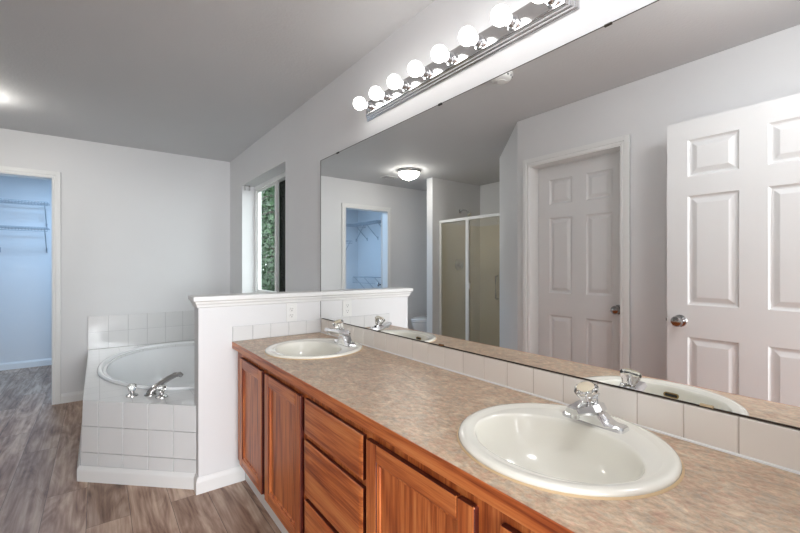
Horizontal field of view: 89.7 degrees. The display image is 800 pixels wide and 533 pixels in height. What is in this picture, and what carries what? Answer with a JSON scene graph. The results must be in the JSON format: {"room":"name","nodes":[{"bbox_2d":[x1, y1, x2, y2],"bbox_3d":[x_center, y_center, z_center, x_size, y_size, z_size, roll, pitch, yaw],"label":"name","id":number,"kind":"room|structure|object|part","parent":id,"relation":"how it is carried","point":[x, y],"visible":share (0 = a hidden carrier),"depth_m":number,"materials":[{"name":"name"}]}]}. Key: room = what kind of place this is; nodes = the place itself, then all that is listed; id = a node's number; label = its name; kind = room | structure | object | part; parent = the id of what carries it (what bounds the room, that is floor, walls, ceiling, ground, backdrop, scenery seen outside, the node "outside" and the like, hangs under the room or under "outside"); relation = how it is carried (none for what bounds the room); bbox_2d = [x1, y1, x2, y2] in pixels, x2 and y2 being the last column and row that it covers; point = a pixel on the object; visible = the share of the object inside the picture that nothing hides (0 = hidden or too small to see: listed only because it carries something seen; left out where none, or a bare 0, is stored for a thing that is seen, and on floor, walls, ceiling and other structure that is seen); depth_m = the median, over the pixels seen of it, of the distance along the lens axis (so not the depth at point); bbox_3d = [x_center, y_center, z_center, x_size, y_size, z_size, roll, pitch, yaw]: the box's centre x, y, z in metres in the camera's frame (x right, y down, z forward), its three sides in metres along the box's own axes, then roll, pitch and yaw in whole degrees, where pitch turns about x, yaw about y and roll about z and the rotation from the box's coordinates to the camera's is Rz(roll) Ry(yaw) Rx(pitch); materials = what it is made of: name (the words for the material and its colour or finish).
{"room":"bathroom","nodes":[
{"label":"bathroom","id":0,"kind":"room"},
{"bbox_2d":[0,176,51,362],"bbox_3d":[-4.696,0.034,5.002,2.100,2.440,0.100,0,0,-37],"label":"wall","id":1,"kind":"structure","parent":0,"point":[25,264],"depth_m":4.98,"materials":[{"name":"paint"}]},
{"bbox_2d":[0,198,49,226],"bbox_3d":[-4.846,-0.633,4.636,1.204,0.305,0.303,0,0,-37],"label":"wire shelf","id":2,"kind":"object","parent":1,"relation":"attached to","point":[1,200],"visible":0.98,"depth_m":4.84,"materials":[{"name":"white metal"}]},
{"bbox_2d":[0,225,49,252],"bbox_3d":[-4.730,-0.323,4.723,0.914,0.305,0.303,0,0,-37],"label":"wire shelf","id":3,"kind":"object","parent":1,"relation":"attached to","point":[1,226],"visible":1,"depth_m":4.85,"materials":[{"name":"white metal"}]},
{"bbox_2d":[0,358,51,370],"bbox_3d":[-4.116,1.210,4.231,1.900,0.088,1.830,0,0,-37],"label":"baseboard","id":4,"kind":"structure","parent":1,"relation":"attached to","point":[48,361],"depth_m":4.97,"materials":[{"name":"white paint"}]},
{"bbox_2d":[0,128,229,393],"bbox_3d":[-3.349,0.034,3.575,3.460,2.440,0.120,0,0,-37],"label":"wall","id":5,"kind":"structure","parent":0,"point":[143,231],"depth_m":3.98,"materials":[{"name":"paint"}]},
{"bbox_2d":[0,166,60,404],"bbox_3d":[-3.465,0.197,3.480,0.814,2.115,0.140,0,0,-37],"label":"trim","id":6,"kind":"structure","parent":5,"relation":"attached to","point":[55,177],"depth_m":3.65,"materials":[{"name":"white paint"}]},
{"bbox_2d":[61,390,83,403],"bbox_3d":[-3.035,1.210,3.728,0.170,0.088,0.013,0,0,-37],"label":"baseboard","id":7,"kind":"structure","parent":5,"relation":"attached to","point":[72,396],"depth_m":3.72,"materials":[{"name":"white paint"}]},
{"bbox_2d":[88,310,193,349],"bbox_3d":[-2.440,0.631,4.177,1.270,0.314,0.008,0,0,-37],"label":"tile","id":8,"kind":"structure","parent":5,"relation":"attached to","point":[109,331],"depth_m":4.04,"materials":[{"name":"grey tile"}]},
{"bbox_2d":[0,365,281,532],"bbox_3d":[-0.621,1.304,0.909,5.500,0.100,11.800,0,0,-37],"label":"floor","id":9,"kind":"structure","parent":0,"point":[41,492],"depth_m":2.21,"materials":[{"name":"brown wood"}]},
{"bbox_2d":[80,340,195,472],"bbox_3d":[-1.754,1.021,3.258,1.289,0.466,2.301,0,0,-37],"label":"tub surround","id":10,"kind":"object","parent":9,"relation":"on","point":[118,430],"visible":0.65,"depth_m":2.33,"materials":[{"name":"tile"}]},
{"bbox_2d":[97,341,193,389],"bbox_3d":[-1.782,0.966,3.346,1.184,0.394,1.818,0,0,-37],"label":"bathtub","id":11,"kind":"object","parent":10,"relation":"in","point":[144,369],"visible":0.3,"depth_m":3.84,"materials":[{"name":"white ceramic"}]},
{"bbox_2d":[126,372,182,398],"bbox_3d":[-1.496,0.741,2.476,0.314,0.110,0.208,0,0,-37],"label":"tub faucet","id":12,"kind":"object","parent":10,"relation":"on","point":[160,386],"visible":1,"depth_m":2.45,"materials":[{"name":"silver metal"}]},
{"bbox_3d":[-1.636,0.739,2.456,0.054,0.042,0.051,0,0,-37],"label":"knob","id":13,"kind":"part","parent":12,"relation":"part of","materials":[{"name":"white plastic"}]},
{"bbox_3d":[-1.440,0.739,2.429,0.054,0.042,0.051,0,0,-37],"label":"knob","id":14,"kind":"part","parent":12,"relation":"part of","materials":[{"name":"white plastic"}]},
{"bbox_3d":[-1.488,0.741,2.543,0.068,0.110,0.236,0,0,34],"label":"spout","id":15,"kind":"part","parent":12,"relation":"part of","materials":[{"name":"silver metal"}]},
{"bbox_2d":[238,352,534,532],"bbox_3d":[-0.007,0.863,1.534,0.563,0.782,2.421,0,0,-37],"label":"vanity cabinet","id":16,"kind":"object","parent":9,"relation":"on","point":[312,468],"visible":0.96,"depth_m":1.37,"materials":[{"name":"brown wood"}]},
{"bbox_3d":[-0.780,1.085,2.109,0.018,0.052,0.276,0,0,-37],"label":"door rail","id":17,"kind":"part","parent":16,"relation":"part of","materials":[{"name":"brown wood"}]},
{"bbox_3d":[-0.779,0.810,2.110,0.012,0.509,0.288,0,0,-37],"label":"cabinet door","id":18,"kind":"part","parent":16,"relation":"part of","materials":[{"name":"brown wood"}]},
{"bbox_3d":[-0.780,0.536,2.109,0.018,0.052,0.276,0,0,-37],"label":"door rail","id":19,"kind":"part","parent":16,"relation":"part of","materials":[{"name":"brown wood"}]},
{"bbox_3d":[-0.512,1.085,1.753,0.018,0.052,0.321,0,0,-37],"label":"door rail","id":20,"kind":"part","parent":16,"relation":"part of","materials":[{"name":"brown wood"}]},
{"bbox_3d":[-0.512,0.810,1.754,0.012,0.509,0.333,0,0,-37],"label":"cabinet door","id":21,"kind":"part","parent":16,"relation":"part of","materials":[{"name":"brown wood"}]},
{"bbox_3d":[-0.512,0.536,1.753,0.018,0.052,0.321,0,0,-37],"label":"door rail","id":22,"kind":"part","parent":16,"relation":"part of","materials":[{"name":"brown wood"}]},
{"bbox_3d":[-0.237,1.006,1.386,0.018,0.209,0.427,0,0,-37],"label":"drawer","id":23,"kind":"part","parent":16,"relation":"part of","materials":[{"name":"brown wood"}]},
{"bbox_3d":[-0.237,0.776,1.386,0.018,0.212,0.427,0,0,-37],"label":"drawer","id":24,"kind":"part","parent":16,"relation":"part of","materials":[{"name":"brown wood"}]},
{"bbox_3d":[-0.237,0.578,1.386,0.018,0.136,0.427,0,0,-37],"label":"drawer","id":25,"kind":"part","parent":16,"relation":"part of","materials":[{"name":"brown wood"}]},
{"bbox_3d":[0.035,0.810,1.026,0.012,0.509,0.336,0,0,-37],"label":"cabinet door","id":26,"kind":"part","parent":16,"relation":"part of","materials":[{"name":"brown wood"}]},
{"bbox_3d":[0.035,0.536,1.025,0.018,0.052,0.324,0,0,-37],"label":"door rail","id":27,"kind":"part","parent":16,"relation":"part of","materials":[{"name":"brown wood"}]},
{"bbox_2d":[232,332,799,532],"bbox_3d":[-0.007,0.454,1.523,0.579,0.038,2.444,0,0,-37],"label":"countertop","id":28,"kind":"structure","parent":16,"relation":"on","point":[417,408],"depth_m":0.91,"materials":[{"name":"laminate"}]},
{"bbox_2d":[264,338,362,359],"bbox_3d":[-0.451,0.498,2.125,0.510,0.152,0.510,0,0,-37],"label":"sink","id":29,"kind":"object","parent":28,"relation":"in","point":[313,348],"visible":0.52,"depth_m":2.22,"materials":[{"name":"ceramic"}]},
{"bbox_2d":[325,319,355,346],"bbox_3d":[-0.338,0.357,2.179,0.138,0.140,0.168,0,0,-37],"label":"faucet","id":30,"kind":"object","parent":28,"relation":"on","point":[344,339],"visible":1,"depth_m":2.17,"materials":[{"name":"silver metal"}]},
{"bbox_3d":[-0.340,0.353,2.178,0.135,0.050,0.070,0,0,-37],"label":"spout","id":31,"kind":"part","parent":30,"relation":"part of","materials":[{"name":"silver metal"}]},
{"bbox_3d":[-0.336,0.317,2.181,0.059,0.056,0.058,0,0,29],"label":"knob","id":32,"kind":"part","parent":30,"relation":"part of","materials":[{"name":"white plastic"}]},
{"bbox_2d":[457,403,684,499],"bbox_3d":[0.398,0.498,1.002,0.510,0.152,0.510,0,0,-37],"label":"sink","id":33,"kind":"object","parent":28,"relation":"in","point":[532,445],"visible":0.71,"depth_m":1.03,"materials":[{"name":"ceramic"}]},
{"bbox_2d":[562,381,628,433],"bbox_3d":[0.497,0.369,1.077,0.138,0.116,0.168,0,0,-37],"label":"faucet","id":34,"kind":"object","parent":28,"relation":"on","point":[587,410],"visible":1,"depth_m":1.06,"materials":[{"name":"silver metal"}]},
{"bbox_3d":[0.496,0.380,1.075,0.135,0.033,0.070,0,0,-37],"label":"spout","id":35,"kind":"part","parent":34,"relation":"part of","materials":[{"name":"silver metal"}]},
{"bbox_3d":[0.500,0.341,1.078,0.058,0.056,0.059,0,0,-13],"label":"knob","id":36,"kind":"part","parent":34,"relation":"part of","materials":[{"name":"white plastic"}]},
{"bbox_2d":[0,0,434,161],"bbox_3d":[-0.621,-1.236,0.909,5.500,0.100,11.800,0,0,-37],"label":"ceiling","id":37,"kind":"structure","parent":0,"point":[208,79],"depth_m":2.31,"materials":[{"name":"paint"}]},
{"bbox_2d":[194,301,321,476],"bbox_3d":[-0.846,0.739,2.494,0.757,1.030,0.115,0,0,-37],"label":"wall","id":38,"kind":"structure","parent":0,"point":[215,359],"depth_m":2.29,"materials":[{"name":"paint"}]},
{"bbox_2d":[77,425,244,494],"bbox_3d":[-2.098,1.210,2.844,2.506,0.088,0.574,0,0,35],"label":"baseboard","id":39,"kind":"structure","parent":38,"relation":"attached to","point":[94,474],"depth_m":2.30,"materials":[{"name":"white paint"}]},
{"bbox_2d":[188,290,321,307],"bbox_3d":[-0.858,0.198,2.486,0.784,0.064,0.171,0,0,-37],"label":"trim","id":40,"kind":"structure","parent":38,"relation":"on","point":[237,299],"depth_m":2.38,"materials":[{"name":"white paint"}]},
{"bbox_2d":[233,319,319,341],"bbox_3d":[-0.747,0.392,2.491,0.552,0.086,0.009,0,0,-37],"label":"tile backsplash","id":41,"kind":"structure","parent":38,"relation":"attached to","point":[248,332],"depth_m":2.47,"materials":[{"name":"grey tile"}]},
{"bbox_2d":[286,303,296,321],"bbox_3d":[-0.684,0.289,2.539,0.070,0.114,0.008,0,0,-37],"label":"wall outlet","id":42,"kind":"object","parent":38,"relation":"attached to","point":[291,308],"visible":1,"depth_m":2.54,"materials":[{"name":"white plastic"}]},
{"bbox_2d":[230,0,656,293],"bbox_3d":[-0.291,0.034,2.552,0.200,2.440,5.430,0,0,-37],"label":"wall","id":43,"kind":"structure","parent":0,"point":[328,123],"depth_m":2.39,"materials":[{"name":"paint"}]},
{"bbox_2d":[254,172,284,292],"bbox_3d":[-1.213,-0.270,3.754,0.199,1.147,1.210,0,0,-37],"label":"window","id":44,"kind":"structure","parent":43,"relation":"in","point":[278,181],"depth_m":3.80,"materials":[{"name":"white paint"}]},
{"bbox_3d":[-1.323,-0.270,4.009,0.030,1.057,0.580,0,0,-37],"label":"sliding sash","id":45,"kind":"part","parent":44,"relation":"part of","materials":[{"name":"white paint"}]},
{"bbox_2d":[353,0,579,121],"bbox_3d":[0.138,-0.858,1.704,0.132,0.108,1.229,0,0,-37],"label":"vanity light","id":46,"kind":"object","parent":43,"relation":"attached to","point":[507,29],"visible":1,"depth_m":1.56,"materials":[{"name":"silver metal"}]},
{"bbox_3d":[-0.211,-0.858,2.118,0.072,0.067,0.067,0,0,-37],"label":"bulb","id":47,"kind":"part","parent":46,"relation":"part of","materials":[{"name":"white glass"}]},
{"bbox_2d":[364,101,372,111],"bbox_3d":[-0.172,-0.858,2.147,0.030,0.052,0.052,0,0,-37],"label":"socket","id":48,"kind":"object","parent":46,"relation":"attached to","point":[368,106],"depth_m":2.14,"materials":[{"name":"silver metal"}]},
{"bbox_3d":[-0.118,-0.858,1.995,0.072,0.067,0.067,0,0,-37],"label":"bulb","id":49,"kind":"part","parent":46,"relation":"part of","materials":[{"name":"white glass"}]},
{"bbox_2d":[381,91,388,101],"bbox_3d":[-0.079,-0.858,2.023,0.030,0.052,0.052,0,0,-37],"label":"socket","id":50,"kind":"object","parent":46,"relation":"attached to","point":[385,94],"depth_m":2.01,"materials":[{"name":"silver metal"}]},
{"bbox_3d":[-0.025,-0.858,1.871,0.072,0.067,0.067,0,0,-37],"label":"bulb","id":51,"kind":"part","parent":46,"relation":"part of","materials":[{"name":"white glass"}]},
{"bbox_2d":[399,80,408,91],"bbox_3d":[0.013,-0.858,1.900,0.030,0.052,0.052,0,0,-37],"label":"socket","id":52,"kind":"object","parent":46,"relation":"attached to","point":[404,86],"depth_m":1.89,"materials":[{"name":"silver metal"}]},
{"bbox_3d":[0.068,-0.858,1.748,0.072,0.067,0.067,0,0,-37],"label":"bulb","id":53,"kind":"part","parent":46,"relation":"part of","materials":[{"name":"white glass"}]},
{"bbox_2d":[420,67,429,78],"bbox_3d":[0.106,-0.858,1.776,0.030,0.052,0.052,0,0,-37],"label":"socket","id":54,"kind":"object","parent":46,"relation":"attached to","point":[425,74],"depth_m":1.77,"materials":[{"name":"silver metal"}]},
{"bbox_3d":[0.161,-0.858,1.624,0.072,0.067,0.067,0,0,-37],"label":"bulb","id":55,"kind":"part","parent":46,"relation":"part of","materials":[{"name":"white glass"}]},
{"bbox_2d":[444,51,454,65],"bbox_3d":[0.199,-0.858,1.653,0.030,0.052,0.052,0,0,-37],"label":"socket","id":56,"kind":"object","parent":46,"relation":"attached to","point":[450,59],"depth_m":1.64,"materials":[{"name":"silver metal"}]},
{"bbox_3d":[0.253,-0.858,1.500,0.072,0.067,0.067,0,0,-37],"label":"bulb","id":57,"kind":"part","parent":46,"relation":"part of","materials":[{"name":"white glass"}]},
{"bbox_2d":[472,34,483,49],"bbox_3d":[0.292,-0.858,1.529,0.030,0.052,0.052,0,0,-37],"label":"socket","id":58,"kind":"object","parent":46,"relation":"attached to","point":[478,44],"depth_m":1.52,"materials":[{"name":"silver metal"}]},
{"bbox_3d":[0.346,-0.858,1.377,0.072,0.067,0.067,0,0,-37],"label":"bulb","id":59,"kind":"part","parent":46,"relation":"part of","materials":[{"name":"white glass"}]},
{"bbox_2d":[504,14,518,30],"bbox_3d":[0.385,-0.858,1.406,0.030,0.052,0.052,0,0,-37],"label":"socket","id":60,"kind":"object","parent":46,"relation":"attached to","point":[513,23],"depth_m":1.40,"materials":[{"name":"silver metal"}]},
{"bbox_3d":[0.439,-0.858,1.253,0.072,0.067,0.067,0,0,-37],"label":"bulb","id":61,"kind":"part","parent":46,"relation":"part of","materials":[{"name":"white glass"}]},
{"bbox_2d":[543,0,557,7],"bbox_3d":[0.477,-0.858,1.282,0.030,0.052,0.052,0,0,-37],"label":"socket","id":62,"kind":"object","parent":46,"relation":"attached to","point":[548,3],"depth_m":1.28,"materials":[{"name":"silver metal"}]},
{"bbox_2d":[320,319,799,474],"bbox_3d":[0.216,0.390,1.685,0.029,0.090,2.435,0,0,-37],"label":"tile backsplash","id":63,"kind":"structure","parent":43,"relation":"attached to","point":[770,444],"depth_m":1.10,"materials":[{"name":"tile"}]},
{"bbox_2d":[320,0,799,429],"bbox_3d":[0.206,-0.180,1.702,0.025,1.046,2.414,0,0,-37],"label":"wall mirror","id":64,"kind":"object","parent":43,"relation":"attached to","point":[618,205],"visible":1,"depth_m":1.15,"materials":[{"name":"clear glass"}]},
{"label":"outside","id":65,"kind":"structure","parent":0,"visible":0},
{"bbox_3d":[-1.970,1.604,12.278,8.800,0.100,26.000,0,0,-37],"label":"ground","id":66,"kind":"structure","parent":65,"visible":0},
{"bbox_2d":[261,186,274,290],"bbox_3d":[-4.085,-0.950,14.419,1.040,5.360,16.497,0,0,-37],"label":"hedge","id":67,"kind":"object","parent":66,"relation":"on","point":[268,190],"visible":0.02,"depth_m":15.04,"materials":[{"name":"green plant"}]}
]}

